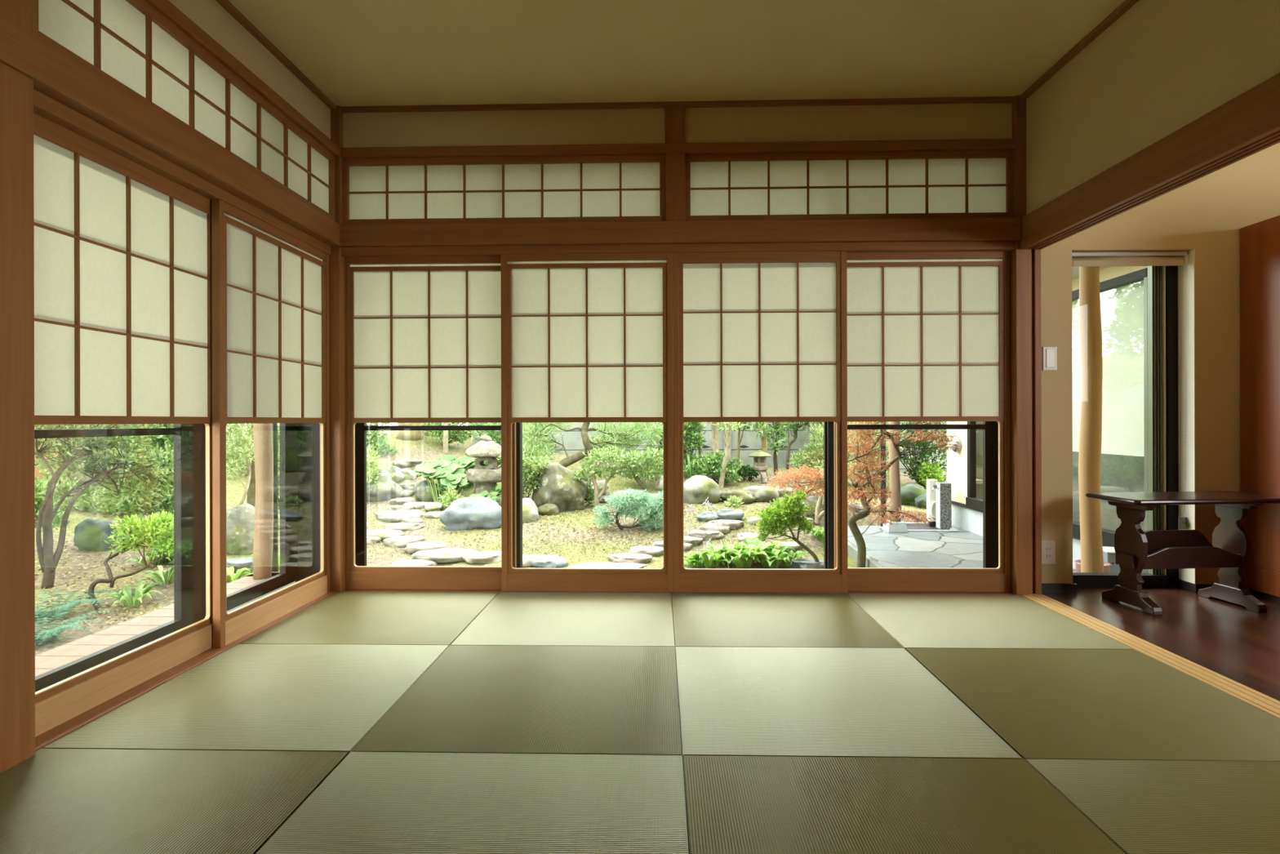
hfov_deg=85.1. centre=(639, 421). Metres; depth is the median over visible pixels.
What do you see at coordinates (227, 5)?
trim
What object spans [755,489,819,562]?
boxwood
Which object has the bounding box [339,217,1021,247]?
beam
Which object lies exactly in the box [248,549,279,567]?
clump
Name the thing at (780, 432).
tree
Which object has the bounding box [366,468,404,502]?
rock
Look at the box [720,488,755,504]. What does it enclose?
rock
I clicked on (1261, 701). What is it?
trim
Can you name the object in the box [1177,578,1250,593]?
baseboard
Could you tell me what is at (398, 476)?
rock
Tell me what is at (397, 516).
stepping stone
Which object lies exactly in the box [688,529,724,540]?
stepping stone
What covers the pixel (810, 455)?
shrub
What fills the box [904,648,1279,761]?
mat
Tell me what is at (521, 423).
window
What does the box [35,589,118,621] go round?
juniper
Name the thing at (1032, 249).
trim
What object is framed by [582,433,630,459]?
shrub
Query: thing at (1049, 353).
light switch
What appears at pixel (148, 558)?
grass
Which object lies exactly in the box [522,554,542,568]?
stepping stone
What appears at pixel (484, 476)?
stone lantern
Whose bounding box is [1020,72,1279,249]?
beam
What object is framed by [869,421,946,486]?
shrub
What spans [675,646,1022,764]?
mat
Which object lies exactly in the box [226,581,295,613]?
trim
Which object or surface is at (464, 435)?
shrub
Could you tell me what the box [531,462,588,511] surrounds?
boulder
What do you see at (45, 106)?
trim
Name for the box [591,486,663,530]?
juniper
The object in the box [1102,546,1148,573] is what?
outdoor unit
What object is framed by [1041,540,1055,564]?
wall outlet
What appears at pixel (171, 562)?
shrub
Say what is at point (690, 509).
flower stalk
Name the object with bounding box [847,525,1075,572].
stone patio
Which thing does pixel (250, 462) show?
shrub
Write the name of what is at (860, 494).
maple
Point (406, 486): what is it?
stepping stone
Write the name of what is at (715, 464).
shrub
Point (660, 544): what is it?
stepping stone
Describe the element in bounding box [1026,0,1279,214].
wall
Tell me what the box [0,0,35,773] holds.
pillar
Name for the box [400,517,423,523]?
stepping stone
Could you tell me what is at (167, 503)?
shrub
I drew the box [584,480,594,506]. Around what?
shrub
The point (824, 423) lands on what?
window
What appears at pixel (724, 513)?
rock
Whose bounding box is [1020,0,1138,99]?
trim
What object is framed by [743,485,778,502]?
rock
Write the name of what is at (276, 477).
drainpipe
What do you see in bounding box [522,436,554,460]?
shrub
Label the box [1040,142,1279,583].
wall
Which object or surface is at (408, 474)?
rock
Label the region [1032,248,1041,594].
trim
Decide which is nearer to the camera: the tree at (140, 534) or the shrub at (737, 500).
the tree at (140, 534)
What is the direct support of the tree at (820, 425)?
on the ground at (235, 489)
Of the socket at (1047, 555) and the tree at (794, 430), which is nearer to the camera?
the socket at (1047, 555)
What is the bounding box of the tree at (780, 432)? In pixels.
[759,422,789,475]
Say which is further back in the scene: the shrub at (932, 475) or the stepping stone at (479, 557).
the shrub at (932, 475)
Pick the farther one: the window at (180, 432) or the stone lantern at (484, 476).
the stone lantern at (484, 476)
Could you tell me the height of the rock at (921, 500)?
0.243 m
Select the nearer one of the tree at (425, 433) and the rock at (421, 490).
the rock at (421, 490)
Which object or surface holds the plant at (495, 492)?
on the ground at (235, 489)
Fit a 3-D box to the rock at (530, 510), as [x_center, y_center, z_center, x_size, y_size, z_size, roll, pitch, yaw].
[-1.269,0.971,7.436,0.378,0.303,0.308,0,0,21]
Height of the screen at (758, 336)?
1.735 m
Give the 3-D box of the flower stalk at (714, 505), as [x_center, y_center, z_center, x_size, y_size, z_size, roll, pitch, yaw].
[0.715,0.997,6.128,0.239,0.554,0.087,0,0,14]
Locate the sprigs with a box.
[366,432,924,568]
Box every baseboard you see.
[1041,582,1076,592]
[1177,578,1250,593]
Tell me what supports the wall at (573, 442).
on the ground at (235, 489)
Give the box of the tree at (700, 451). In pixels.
[684,422,709,461]
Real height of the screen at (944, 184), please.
0.351 m
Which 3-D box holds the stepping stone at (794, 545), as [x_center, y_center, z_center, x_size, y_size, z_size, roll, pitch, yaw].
[1.448,1.225,6.688,0.249,0.111,0.255,0,0,2]
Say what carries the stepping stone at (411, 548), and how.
on the ground at (235, 489)
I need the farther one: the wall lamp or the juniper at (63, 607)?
the wall lamp
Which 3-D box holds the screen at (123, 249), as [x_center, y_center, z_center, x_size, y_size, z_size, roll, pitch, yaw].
[-1.680,0.010,2.288,0.031,1.735,0.915,0,0,2]
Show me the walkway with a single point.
(50, 660)
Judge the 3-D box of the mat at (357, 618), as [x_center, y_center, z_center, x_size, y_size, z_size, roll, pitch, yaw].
[-1.152,0.901,3.163,0.838,0.050,0.844,0,0,2]
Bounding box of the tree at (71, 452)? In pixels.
[34,423,173,588]
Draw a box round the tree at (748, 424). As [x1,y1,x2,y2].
[731,422,751,471]
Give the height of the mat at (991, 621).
0.050 m
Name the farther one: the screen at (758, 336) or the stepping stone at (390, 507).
the stepping stone at (390, 507)
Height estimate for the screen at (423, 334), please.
1.735 m
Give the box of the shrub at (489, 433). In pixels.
[467,422,501,467]
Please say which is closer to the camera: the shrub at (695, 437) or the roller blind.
the roller blind
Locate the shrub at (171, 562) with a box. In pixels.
[141,546,173,566]
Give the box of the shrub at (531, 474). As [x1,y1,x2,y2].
[497,450,551,497]
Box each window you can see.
[34,423,190,692]
[189,422,297,624]
[355,422,521,568]
[520,422,522,568]
[823,422,826,568]
[826,421,998,568]
[965,267,1147,546]
[1072,248,1195,587]
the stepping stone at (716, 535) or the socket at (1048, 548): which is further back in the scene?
the stepping stone at (716, 535)
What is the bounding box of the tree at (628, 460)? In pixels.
[572,444,662,509]
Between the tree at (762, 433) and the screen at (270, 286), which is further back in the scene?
the tree at (762, 433)
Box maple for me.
[762,421,964,567]
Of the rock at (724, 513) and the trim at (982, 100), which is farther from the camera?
the rock at (724, 513)
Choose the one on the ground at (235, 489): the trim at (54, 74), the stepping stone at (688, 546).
the stepping stone at (688, 546)
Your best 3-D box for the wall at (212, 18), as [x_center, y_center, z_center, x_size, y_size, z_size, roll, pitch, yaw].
[-1.799,-0.347,1.443,0.308,2.550,4.870,0,0,2]
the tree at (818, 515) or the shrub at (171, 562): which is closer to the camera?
the shrub at (171, 562)
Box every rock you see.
[66,456,119,494]
[73,518,117,551]
[226,502,254,555]
[226,557,253,573]
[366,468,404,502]
[386,465,404,483]
[402,468,418,479]
[413,480,441,502]
[424,501,444,511]
[439,496,501,530]
[522,497,539,523]
[537,503,559,515]
[588,480,608,497]
[599,495,609,502]
[611,489,630,498]
[655,475,662,492]
[683,475,720,503]
[694,511,719,521]
[715,508,744,520]
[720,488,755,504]
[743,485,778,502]
[777,485,794,497]
[791,558,823,568]
[803,491,823,511]
[848,502,862,512]
[900,483,926,506]
[914,493,926,508]
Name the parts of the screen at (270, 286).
rail, sash, glass frame, rail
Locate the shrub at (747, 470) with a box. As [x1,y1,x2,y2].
[736,463,759,479]
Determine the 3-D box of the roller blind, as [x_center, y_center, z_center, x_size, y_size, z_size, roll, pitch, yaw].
[2.505,-0.193,3.588,0.610,1.345,0.052,0,0,2]
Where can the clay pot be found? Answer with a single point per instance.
(1107, 566)
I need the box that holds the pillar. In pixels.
[931,482,951,529]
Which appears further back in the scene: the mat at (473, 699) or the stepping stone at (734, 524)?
the stepping stone at (734, 524)
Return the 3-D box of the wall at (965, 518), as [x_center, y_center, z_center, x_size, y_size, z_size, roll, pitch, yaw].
[5.329,1.170,5.771,3.790,0.580,4.180,0,0,2]
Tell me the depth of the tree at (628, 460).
7.86 m
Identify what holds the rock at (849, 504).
on the ground at (235, 489)
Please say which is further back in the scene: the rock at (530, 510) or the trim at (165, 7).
the rock at (530, 510)
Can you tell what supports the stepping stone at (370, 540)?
on the ground at (235, 489)
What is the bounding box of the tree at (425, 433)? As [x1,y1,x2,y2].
[423,422,442,436]
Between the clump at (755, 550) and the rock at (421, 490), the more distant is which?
the rock at (421, 490)
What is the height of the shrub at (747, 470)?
0.227 m
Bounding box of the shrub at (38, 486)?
[34,477,71,528]
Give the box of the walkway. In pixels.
[35,572,279,676]
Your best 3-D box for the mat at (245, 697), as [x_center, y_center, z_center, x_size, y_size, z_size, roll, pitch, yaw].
[-1.176,0.901,2.301,0.839,0.050,0.878,0,0,2]
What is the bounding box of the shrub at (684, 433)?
[655,422,692,464]
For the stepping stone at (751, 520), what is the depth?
7.18 m
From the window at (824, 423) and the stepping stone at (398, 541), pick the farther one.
the stepping stone at (398, 541)
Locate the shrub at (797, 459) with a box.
[786,426,823,471]
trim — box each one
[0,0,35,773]
[0,15,339,245]
[33,88,330,254]
[35,591,335,751]
[145,0,338,155]
[215,0,335,109]
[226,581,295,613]
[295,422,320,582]
[328,105,345,592]
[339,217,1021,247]
[340,96,1014,112]
[340,138,1014,158]
[340,240,1015,257]
[342,589,1014,596]
[665,105,685,221]
[847,540,884,567]
[951,500,1110,546]
[1009,95,1032,595]
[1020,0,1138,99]
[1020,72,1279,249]
[1021,593,1279,719]
[1031,248,1033,593]
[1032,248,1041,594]
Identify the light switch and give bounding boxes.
[1042,346,1057,370]
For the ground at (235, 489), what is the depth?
6.83 m
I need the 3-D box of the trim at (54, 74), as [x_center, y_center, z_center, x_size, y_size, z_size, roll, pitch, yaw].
[-1.654,-0.953,2.364,0.170,0.110,2.420,0,0,2]
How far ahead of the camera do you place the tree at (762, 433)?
9.44 m
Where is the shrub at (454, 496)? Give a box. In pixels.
[436,484,464,508]
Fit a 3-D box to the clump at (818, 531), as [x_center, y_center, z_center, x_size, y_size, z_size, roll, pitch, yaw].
[1.808,1.112,6.859,0.274,0.138,0.356,0,0,-17]
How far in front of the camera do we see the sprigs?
6.96 m
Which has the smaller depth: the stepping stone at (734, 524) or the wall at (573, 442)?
the stepping stone at (734, 524)
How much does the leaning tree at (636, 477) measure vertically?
0.411 m
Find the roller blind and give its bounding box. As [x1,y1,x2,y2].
[1071,251,1188,514]
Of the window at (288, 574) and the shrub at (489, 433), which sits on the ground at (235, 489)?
the shrub at (489, 433)
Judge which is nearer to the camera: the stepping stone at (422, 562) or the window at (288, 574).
the window at (288, 574)
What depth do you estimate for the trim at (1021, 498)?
3.49 m
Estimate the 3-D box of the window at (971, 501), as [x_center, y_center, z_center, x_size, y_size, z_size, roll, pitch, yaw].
[3.415,-0.060,5.965,0.080,1.910,2.700,0,0,2]
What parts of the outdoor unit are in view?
lid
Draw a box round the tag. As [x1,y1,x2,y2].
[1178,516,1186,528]
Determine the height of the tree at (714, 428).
1.758 m
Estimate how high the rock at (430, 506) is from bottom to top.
0.123 m
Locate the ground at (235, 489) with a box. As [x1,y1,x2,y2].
[35,427,946,655]
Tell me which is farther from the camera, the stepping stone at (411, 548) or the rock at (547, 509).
the rock at (547, 509)
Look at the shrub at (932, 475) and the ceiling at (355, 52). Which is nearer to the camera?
the ceiling at (355, 52)
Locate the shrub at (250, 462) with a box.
[226,426,279,479]
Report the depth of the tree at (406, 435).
10.39 m
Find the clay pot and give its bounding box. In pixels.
[1074,559,1111,572]
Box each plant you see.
[413,454,475,503]
[469,484,501,501]
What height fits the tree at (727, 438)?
1.766 m
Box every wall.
[34,426,158,479]
[168,0,330,138]
[342,102,1012,147]
[472,421,946,472]
[946,266,1147,503]
[951,503,1080,568]
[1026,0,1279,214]
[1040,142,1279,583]
[1072,451,1144,531]
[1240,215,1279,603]
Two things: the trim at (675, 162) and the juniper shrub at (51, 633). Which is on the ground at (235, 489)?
the juniper shrub at (51, 633)
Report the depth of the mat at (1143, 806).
1.60 m
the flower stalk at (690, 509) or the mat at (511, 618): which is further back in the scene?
the flower stalk at (690, 509)
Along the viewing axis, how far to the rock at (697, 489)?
8.05 m
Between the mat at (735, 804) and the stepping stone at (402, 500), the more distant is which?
the stepping stone at (402, 500)
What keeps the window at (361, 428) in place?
in the wall at (988, 120)
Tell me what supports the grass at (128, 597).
on the ground at (235, 489)
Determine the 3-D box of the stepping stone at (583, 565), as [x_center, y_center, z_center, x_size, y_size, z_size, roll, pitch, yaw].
[-0.291,1.282,5.949,0.710,0.114,0.347,0,0,2]
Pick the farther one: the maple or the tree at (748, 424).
the tree at (748, 424)
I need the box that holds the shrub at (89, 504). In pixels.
[55,484,162,516]
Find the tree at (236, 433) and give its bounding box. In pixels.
[226,423,254,504]
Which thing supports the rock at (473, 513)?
on the ground at (235, 489)
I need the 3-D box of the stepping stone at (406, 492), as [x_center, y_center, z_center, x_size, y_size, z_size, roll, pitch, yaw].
[-2.861,0.897,8.480,0.230,0.114,0.278,0,0,-30]
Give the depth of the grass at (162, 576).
5.29 m
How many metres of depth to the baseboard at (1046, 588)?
3.52 m
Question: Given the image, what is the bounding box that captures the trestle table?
[1085,491,1279,615]
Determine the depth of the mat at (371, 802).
1.58 m
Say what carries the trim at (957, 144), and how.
attached to the wall at (988, 120)
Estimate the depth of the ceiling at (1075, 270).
5.17 m
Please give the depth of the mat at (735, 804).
1.57 m
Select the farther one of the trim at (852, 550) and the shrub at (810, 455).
the shrub at (810, 455)
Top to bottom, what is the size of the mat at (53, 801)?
0.050 m
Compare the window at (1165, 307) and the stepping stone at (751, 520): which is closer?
the window at (1165, 307)
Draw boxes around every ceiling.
[228,0,1124,106]
[1071,266,1111,279]
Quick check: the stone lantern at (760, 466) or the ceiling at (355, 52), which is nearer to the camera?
the ceiling at (355, 52)
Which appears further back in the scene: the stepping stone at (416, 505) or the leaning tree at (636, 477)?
the leaning tree at (636, 477)
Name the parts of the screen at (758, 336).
finger pull, rail, sash, glass frame, rail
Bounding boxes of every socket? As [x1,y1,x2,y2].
[1045,546,1051,551]
[1045,553,1051,558]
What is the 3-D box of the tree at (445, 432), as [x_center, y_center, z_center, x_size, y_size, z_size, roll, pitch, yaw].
[-2.659,-0.331,9.959,0.996,1.683,0.622,0,0,2]
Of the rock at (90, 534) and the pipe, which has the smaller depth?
the rock at (90, 534)
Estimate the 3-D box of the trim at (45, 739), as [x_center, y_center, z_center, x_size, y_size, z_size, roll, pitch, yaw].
[-1.655,0.920,2.718,0.139,0.094,1.766,0,0,2]
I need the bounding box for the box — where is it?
[926,479,937,526]
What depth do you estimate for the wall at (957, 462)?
7.44 m
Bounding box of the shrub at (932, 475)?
[915,461,946,485]
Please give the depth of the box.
7.67 m
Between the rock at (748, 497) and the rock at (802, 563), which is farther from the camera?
the rock at (748, 497)
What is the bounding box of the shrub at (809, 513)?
[800,502,822,517]
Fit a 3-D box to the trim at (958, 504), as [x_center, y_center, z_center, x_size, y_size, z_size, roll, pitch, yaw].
[3.518,0.902,5.827,0.212,0.035,4.190,0,0,2]
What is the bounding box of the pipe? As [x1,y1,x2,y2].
[880,421,886,526]
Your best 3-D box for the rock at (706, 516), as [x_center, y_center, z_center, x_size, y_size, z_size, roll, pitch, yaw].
[0.724,1.009,7.299,0.301,0.137,0.132,0,0,2]
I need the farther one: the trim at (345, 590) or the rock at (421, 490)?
the rock at (421, 490)
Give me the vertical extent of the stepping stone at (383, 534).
0.110 m
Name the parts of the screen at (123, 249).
rail, sash, glass frame, rail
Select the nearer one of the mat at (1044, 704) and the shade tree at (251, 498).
the mat at (1044, 704)
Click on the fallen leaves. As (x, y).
(634, 528)
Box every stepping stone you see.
[366,528,404,540]
[366,536,382,544]
[374,509,424,522]
[382,535,425,547]
[383,522,424,530]
[387,505,413,510]
[389,497,417,504]
[390,559,438,566]
[392,459,422,466]
[400,482,417,490]
[400,489,413,496]
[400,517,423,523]
[402,502,428,509]
[404,540,447,554]
[411,547,477,563]
[424,511,441,518]
[462,550,501,564]
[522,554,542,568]
[529,555,568,568]
[566,562,647,568]
[607,552,652,563]
[627,546,663,556]
[652,541,663,546]
[684,536,702,546]
[684,542,692,551]
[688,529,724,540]
[697,524,730,534]
[705,519,743,529]
[737,532,764,543]
[746,516,762,524]
[777,541,802,551]
[799,516,814,524]
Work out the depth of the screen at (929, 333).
3.56 m
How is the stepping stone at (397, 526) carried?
on the ground at (235, 489)
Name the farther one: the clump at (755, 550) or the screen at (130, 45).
the clump at (755, 550)
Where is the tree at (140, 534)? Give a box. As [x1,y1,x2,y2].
[88,509,173,609]
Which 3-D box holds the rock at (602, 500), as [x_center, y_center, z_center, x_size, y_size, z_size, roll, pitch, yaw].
[-0.370,0.927,8.230,0.260,0.102,0.193,0,0,2]
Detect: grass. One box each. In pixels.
[95,580,167,607]
[121,549,172,567]
[133,564,173,585]
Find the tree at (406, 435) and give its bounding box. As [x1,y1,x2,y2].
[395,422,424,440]
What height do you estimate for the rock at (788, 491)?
0.171 m
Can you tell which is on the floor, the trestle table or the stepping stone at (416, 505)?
the trestle table
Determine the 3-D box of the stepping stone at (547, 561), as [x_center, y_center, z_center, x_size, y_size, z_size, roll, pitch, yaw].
[-0.808,1.254,6.112,0.363,0.115,0.323,0,0,2]
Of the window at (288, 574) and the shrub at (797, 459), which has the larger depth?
the shrub at (797, 459)
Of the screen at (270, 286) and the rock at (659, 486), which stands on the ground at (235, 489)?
the rock at (659, 486)
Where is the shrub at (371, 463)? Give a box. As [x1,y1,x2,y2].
[366,444,394,500]
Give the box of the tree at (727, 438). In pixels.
[715,422,746,488]
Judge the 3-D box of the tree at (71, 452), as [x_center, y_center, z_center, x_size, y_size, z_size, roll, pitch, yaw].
[-4.335,0.440,5.507,1.372,1.600,1.444,0,0,-27]
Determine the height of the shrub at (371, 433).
1.198 m
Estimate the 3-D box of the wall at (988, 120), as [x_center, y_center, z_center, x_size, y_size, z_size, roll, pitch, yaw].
[0.107,-1.520,3.702,3.800,0.215,0.248,0,0,2]
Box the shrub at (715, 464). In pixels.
[690,448,744,484]
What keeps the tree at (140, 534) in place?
on the ground at (235, 489)
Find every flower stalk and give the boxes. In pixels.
[683,525,702,567]
[686,504,719,567]
[702,496,728,568]
[703,537,711,547]
[709,502,735,565]
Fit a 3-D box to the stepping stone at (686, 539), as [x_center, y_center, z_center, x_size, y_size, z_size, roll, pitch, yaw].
[0.482,1.185,6.776,0.258,0.110,0.256,0,0,2]
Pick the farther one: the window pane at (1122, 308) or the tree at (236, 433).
the tree at (236, 433)
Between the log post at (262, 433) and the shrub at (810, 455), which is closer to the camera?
the log post at (262, 433)
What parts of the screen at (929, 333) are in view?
rail, sash, glass frame, rail, finger pull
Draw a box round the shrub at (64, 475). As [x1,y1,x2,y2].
[34,424,145,497]
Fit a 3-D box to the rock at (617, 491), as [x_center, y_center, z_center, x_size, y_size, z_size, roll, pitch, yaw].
[-0.193,0.895,8.389,0.287,0.125,0.220,0,0,2]
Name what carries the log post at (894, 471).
on the stone patio
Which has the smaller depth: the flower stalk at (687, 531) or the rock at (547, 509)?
the flower stalk at (687, 531)
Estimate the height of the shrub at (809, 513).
0.201 m
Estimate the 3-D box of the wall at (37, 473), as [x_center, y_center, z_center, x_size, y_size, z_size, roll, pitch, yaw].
[-8.043,0.144,5.433,0.100,2.500,13.000,0,0,2]
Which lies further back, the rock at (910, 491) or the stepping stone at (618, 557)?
the rock at (910, 491)
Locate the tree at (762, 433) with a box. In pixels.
[747,422,771,479]
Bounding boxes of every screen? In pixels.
[33,0,334,221]
[33,112,213,737]
[211,199,329,648]
[342,154,665,224]
[344,255,516,590]
[500,252,673,592]
[672,250,848,593]
[685,149,1013,220]
[833,251,1011,591]
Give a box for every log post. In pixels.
[253,423,273,579]
[882,421,907,532]
[1078,266,1103,572]
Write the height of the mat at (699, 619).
0.050 m
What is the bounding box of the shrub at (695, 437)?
[683,422,706,467]
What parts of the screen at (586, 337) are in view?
rail, sash, glass frame, rail, finger pull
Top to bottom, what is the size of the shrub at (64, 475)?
1.698 m
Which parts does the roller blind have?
bead chain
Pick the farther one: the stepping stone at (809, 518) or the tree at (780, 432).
the tree at (780, 432)
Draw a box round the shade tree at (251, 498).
[246,423,255,507]
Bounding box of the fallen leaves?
[35,478,783,632]
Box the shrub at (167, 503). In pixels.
[115,423,173,525]
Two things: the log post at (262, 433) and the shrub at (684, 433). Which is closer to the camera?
the log post at (262, 433)
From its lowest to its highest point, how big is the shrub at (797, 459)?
0.706 m
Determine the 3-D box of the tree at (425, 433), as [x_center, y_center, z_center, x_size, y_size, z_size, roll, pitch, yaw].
[-3.112,-1.069,10.942,2.002,2.947,1.104,0,0,2]
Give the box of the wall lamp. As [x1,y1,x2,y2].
[950,438,961,452]
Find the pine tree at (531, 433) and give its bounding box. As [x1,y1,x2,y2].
[522,422,662,467]
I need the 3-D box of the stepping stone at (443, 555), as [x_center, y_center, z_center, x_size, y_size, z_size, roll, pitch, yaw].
[-1.751,1.239,6.314,0.566,0.115,0.474,0,0,30]
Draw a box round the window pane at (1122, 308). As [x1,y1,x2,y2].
[1071,280,1144,456]
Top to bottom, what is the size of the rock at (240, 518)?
0.564 m
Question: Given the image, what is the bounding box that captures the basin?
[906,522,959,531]
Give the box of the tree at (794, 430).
[780,422,821,469]
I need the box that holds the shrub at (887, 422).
[822,421,906,487]
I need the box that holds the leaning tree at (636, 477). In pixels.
[617,461,662,492]
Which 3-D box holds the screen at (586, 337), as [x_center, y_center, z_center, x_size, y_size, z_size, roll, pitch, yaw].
[-0.271,0.006,3.582,0.882,1.735,0.032,0,0,2]
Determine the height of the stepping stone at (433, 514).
0.106 m
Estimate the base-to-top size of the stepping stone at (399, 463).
0.113 m
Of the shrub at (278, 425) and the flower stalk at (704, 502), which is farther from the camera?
the shrub at (278, 425)
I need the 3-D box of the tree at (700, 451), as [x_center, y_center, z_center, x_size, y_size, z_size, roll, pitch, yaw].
[0.795,-0.058,9.627,0.967,1.629,0.560,0,0,2]
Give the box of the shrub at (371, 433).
[366,422,399,457]
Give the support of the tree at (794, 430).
on the ground at (235, 489)
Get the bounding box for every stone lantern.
[464,435,501,505]
[747,449,771,482]
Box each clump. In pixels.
[226,566,253,582]
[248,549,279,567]
[684,537,805,568]
[809,526,823,541]
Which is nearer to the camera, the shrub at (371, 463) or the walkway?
the walkway
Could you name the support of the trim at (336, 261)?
attached to the wall at (212, 18)
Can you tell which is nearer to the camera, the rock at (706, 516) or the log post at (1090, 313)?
the log post at (1090, 313)
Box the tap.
[931,484,938,492]
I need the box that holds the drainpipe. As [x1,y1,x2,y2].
[271,422,279,572]
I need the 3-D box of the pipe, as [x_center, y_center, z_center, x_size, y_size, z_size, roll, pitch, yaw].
[2.702,0.046,7.750,0.072,2.520,0.070,0,0,2]
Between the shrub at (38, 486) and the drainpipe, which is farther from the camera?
the shrub at (38, 486)
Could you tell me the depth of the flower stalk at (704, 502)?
5.90 m
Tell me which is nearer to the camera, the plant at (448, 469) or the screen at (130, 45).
the screen at (130, 45)
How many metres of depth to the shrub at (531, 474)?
7.76 m
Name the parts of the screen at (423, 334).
finger pull, rail, sash, glass frame, rail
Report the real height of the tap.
0.075 m
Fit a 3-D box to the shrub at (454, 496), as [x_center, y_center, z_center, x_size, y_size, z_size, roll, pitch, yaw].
[-2.134,0.882,7.908,0.336,0.311,0.255,0,0,2]
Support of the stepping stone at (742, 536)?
on the ground at (235, 489)
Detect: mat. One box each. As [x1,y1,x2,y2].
[0,748,349,853]
[42,644,448,752]
[239,591,498,645]
[255,751,688,853]
[351,644,682,755]
[450,591,675,646]
[671,592,903,648]
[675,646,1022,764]
[682,755,1124,853]
[846,593,1133,649]
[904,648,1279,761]
[1024,759,1279,853]
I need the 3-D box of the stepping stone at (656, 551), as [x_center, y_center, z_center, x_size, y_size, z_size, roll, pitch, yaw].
[0.069,1.236,6.504,0.379,0.111,0.269,0,0,2]
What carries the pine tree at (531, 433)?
on the ground at (235, 489)
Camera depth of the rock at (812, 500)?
7.75 m
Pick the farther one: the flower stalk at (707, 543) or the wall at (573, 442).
the wall at (573, 442)
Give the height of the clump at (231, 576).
0.097 m
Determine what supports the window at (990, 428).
in the wall at (988, 120)
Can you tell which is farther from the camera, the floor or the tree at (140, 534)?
the tree at (140, 534)
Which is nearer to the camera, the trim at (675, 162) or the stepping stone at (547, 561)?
the trim at (675, 162)
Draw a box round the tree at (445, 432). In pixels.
[443,422,448,453]
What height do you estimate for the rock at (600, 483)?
0.292 m
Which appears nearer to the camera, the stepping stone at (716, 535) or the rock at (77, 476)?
the stepping stone at (716, 535)
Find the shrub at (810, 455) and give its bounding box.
[802,449,823,473]
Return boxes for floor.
[1041,586,1279,701]
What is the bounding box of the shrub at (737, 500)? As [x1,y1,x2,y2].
[724,494,744,507]
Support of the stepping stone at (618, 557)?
on the ground at (235, 489)
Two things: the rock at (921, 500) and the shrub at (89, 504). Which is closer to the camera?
the shrub at (89, 504)
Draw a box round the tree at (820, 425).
[803,422,823,449]
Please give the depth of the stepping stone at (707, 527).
6.94 m
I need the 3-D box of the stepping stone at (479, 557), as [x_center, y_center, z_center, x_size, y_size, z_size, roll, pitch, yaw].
[-1.387,1.230,6.214,0.372,0.106,0.377,0,0,42]
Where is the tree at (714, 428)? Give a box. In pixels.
[703,422,720,480]
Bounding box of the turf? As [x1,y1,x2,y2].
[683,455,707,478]
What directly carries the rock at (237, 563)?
on the ground at (235, 489)
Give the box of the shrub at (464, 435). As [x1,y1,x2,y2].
[419,422,480,445]
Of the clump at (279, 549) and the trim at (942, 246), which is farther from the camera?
the clump at (279, 549)

